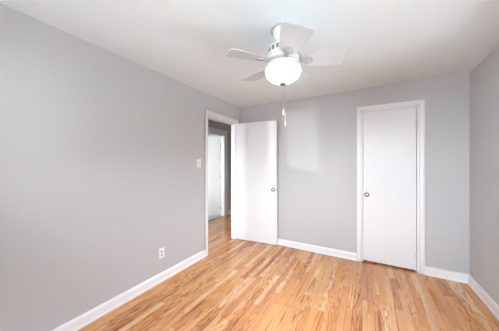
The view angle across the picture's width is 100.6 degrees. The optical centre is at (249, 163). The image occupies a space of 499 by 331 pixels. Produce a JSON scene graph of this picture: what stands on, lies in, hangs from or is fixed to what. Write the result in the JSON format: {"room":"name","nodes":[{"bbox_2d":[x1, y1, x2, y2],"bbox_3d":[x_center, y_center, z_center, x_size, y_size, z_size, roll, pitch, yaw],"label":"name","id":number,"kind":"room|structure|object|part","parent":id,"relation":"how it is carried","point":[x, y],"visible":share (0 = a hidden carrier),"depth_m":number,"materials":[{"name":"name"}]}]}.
{"room":"empty bedroom","nodes":[
{"label":"empty bedroom","id":0,"kind":"room"},
{"bbox_2d":[0,4,239,330],"bbox_3d":[-1.165,0.159,2.238,0.090,2.400,3.822,0,0,30],"label":"wall","id":1,"kind":"structure","parent":0,"point":[100,148],"depth_m":1.75,"materials":[{"name":"grey paint"}]},
{"bbox_2d":[51,250,205,330],"bbox_3d":[-1.331,1.308,1.832,0.022,0.102,2.772,0,0,30],"label":"baseboard","id":2,"kind":"structure","parent":1,"relation":"attached to","point":[88,317],"depth_m":2.02,"materials":[{"name":"white paint"}]},
{"bbox_2d":[159,247,163,258],"bbox_3d":[-1.016,1.034,2.400,0.009,0.116,0.072,0,0,30],"label":"wall outlet","id":3,"kind":"object","parent":1,"relation":"attached to","point":[161,250],"visible":1,"depth_m":2.39,"materials":[{"name":"white plastic"}]},
{"bbox_2d":[197,159,200,166],"bbox_3d":[-0.708,-0.009,2.932,0.019,0.116,0.072,0,0,30],"label":"light switch","id":4,"kind":"object","parent":1,"relation":"attached to","point":[198,160],"visible":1,"depth_m":2.93,"materials":[{"name":"white plastic"}]},
{"bbox_2d":[205,110,237,255],"bbox_3d":[-0.477,0.283,3.449,0.126,2.151,0.884,0,0,30],"label":"door frame","id":5,"kind":"structure","parent":1,"relation":"attached to","point":[212,115],"depth_m":3.67,"materials":[{"name":"white paint"}]},
{"bbox_2d":[236,120,277,244],"bbox_3d":[0.099,0.312,3.574,0.776,2.068,0.114,0,0,24],"label":"door","id":6,"kind":"structure","parent":5,"relation":"attached to","point":[256,142],"depth_m":3.58,"materials":[{"name":"white paint"}]},
{"bbox_2d":[208,119,230,210],"bbox_3d":[-1.321,0.159,4.315,0.090,2.400,5.180,0,0,30],"label":"wall","id":7,"kind":"structure","parent":0,"point":[213,124],"depth_m":5.56,"materials":[{"name":"grey paint"}]},
{"bbox_2d":[208,136,220,215],"bbox_3d":[-1.106,0.316,5.412,0.722,2.061,0.173,0,0,0],"label":"door","id":8,"kind":"structure","parent":7,"relation":"in","point":[214,142],"depth_m":5.40,"materials":[{"name":"white paint"}]},
{"bbox_2d":[208,127,226,215],"bbox_3d":[-0.889,0.248,5.059,0.108,2.220,1.050,0,0,30],"label":"door frame","id":9,"kind":"structure","parent":7,"relation":"attached to","point":[212,131],"depth_m":5.39,"materials":[{"name":"white paint"}]},
{"bbox_2d":[0,0,498,125],"bbox_3d":[-1.028,-1.091,3.545,7.491,0.100,6.230,0,0,30],"label":"ceiling","id":10,"kind":"structure","parent":0,"point":[387,42],"depth_m":1.70,"materials":[{"name":"paint"}]},
{"bbox_2d":[225,21,345,125],"bbox_3d":[0.271,-0.666,1.620,0.878,0.751,0.856,0,0,30],"label":"ceiling fan","id":11,"kind":"object","parent":10,"relation":"hanging from","point":[283,60],"visible":1,"depth_m":1.51,"materials":[{"name":"white metal"}]},
{"bbox_3d":[-0.013,-0.783,1.508,0.302,0.006,0.198,0,13,-20],"label":"blade","id":12,"kind":"part","parent":11,"relation":"part of","materials":[{"name":"white wood"}]},
{"bbox_3d":[0.079,-0.783,1.838,0.198,0.006,0.302,-16,10,-37],"label":"blade","id":13,"kind":"part","parent":11,"relation":"part of","materials":[{"name":"white wood"}]},
{"bbox_3d":[0.260,-0.675,1.610,0.274,0.106,0.274,0,0,30],"label":"lamp shade","id":14,"kind":"part","parent":11,"relation":"part of","materials":[{"name":"white glass"}]},
{"bbox_3d":[0.272,-0.783,1.319,0.198,0.006,0.302,13,-1,-2],"label":"blade","id":15,"kind":"part","parent":11,"relation":"part of","materials":[{"name":"white wood"}]},
{"bbox_3d":[0.421,-0.783,1.852,0.198,0.006,0.302,-15,-8,33],"label":"blade","id":16,"kind":"part","parent":11,"relation":"part of","materials":[{"name":"white wood"}]},
{"bbox_3d":[0.540,-0.783,1.532,0.302,0.006,0.198,0,-13,16],"label":"blade","id":17,"kind":"part","parent":11,"relation":"part of","materials":[{"name":"white wood"}]},
{"bbox_2d":[78,214,498,330],"bbox_3d":[0.344,1.389,2.766,4.336,0.060,6.230,0,0,30],"label":"floor","id":18,"kind":"structure","parent":0,"point":[240,285],"depth_m":2.09,"materials":[{"name":"brown wood"}]},
{"bbox_2d":[240,72,469,273],"bbox_3d":[1.181,0.159,3.155,3.264,2.400,0.090,0,0,30],"label":"wall","id":19,"kind":"structure","parent":0,"point":[317,144],"depth_m":2.97,"materials":[{"name":"grey paint"}]},
{"bbox_2d":[277,238,356,260],"bbox_3d":[0.657,1.308,3.388,1.943,0.102,0.022,0,0,30],"label":"baseboard","id":20,"kind":"structure","parent":19,"relation":"attached to","point":[298,245],"depth_m":3.16,"materials":[{"name":"white paint"}]},
{"bbox_2d":[363,107,416,269],"bbox_3d":[1.828,0.308,2.720,0.594,2.048,0.104,0,0,30],"label":"door","id":21,"kind":"structure","parent":19,"relation":"in","point":[389,136],"depth_m":2.73,"materials":[{"name":"white paint"}]},
{"bbox_2d":[357,99,424,274],"bbox_3d":[1.849,0.283,2.766,0.744,2.151,0.108,0,0,30],"label":"door frame","id":22,"kind":"structure","parent":19,"relation":"attached to","point":[420,109],"depth_m":2.58,"materials":[{"name":"white paint"}]},
{"bbox_2d":[425,266,468,283],"bbox_3d":[2.322,1.308,2.443,0.397,0.102,0.022,0,0,30],"label":"baseboard","id":23,"kind":"structure","parent":19,"relation":"attached to","point":[429,271],"depth_m":2.44,"materials":[{"name":"white paint"}]},
{"bbox_2d":[470,46,498,305],"bbox_3d":[1.595,0.159,0.671,0.090,2.400,3.822,0,0,30],"label":"wall","id":24,"kind":"structure","parent":0,"point":[484,78],"depth_m":2.06,"materials":[{"name":"grey paint"}]},
{"bbox_2d":[468,274,498,320],"bbox_3d":[1.569,1.308,0.738,0.022,0.102,3.732,0,0,30],"label":"baseboard","id":25,"kind":"structure","parent":24,"relation":"attached to","point":[486,299],"depth_m":2.03,"materials":[{"name":"white paint"}]}
]}

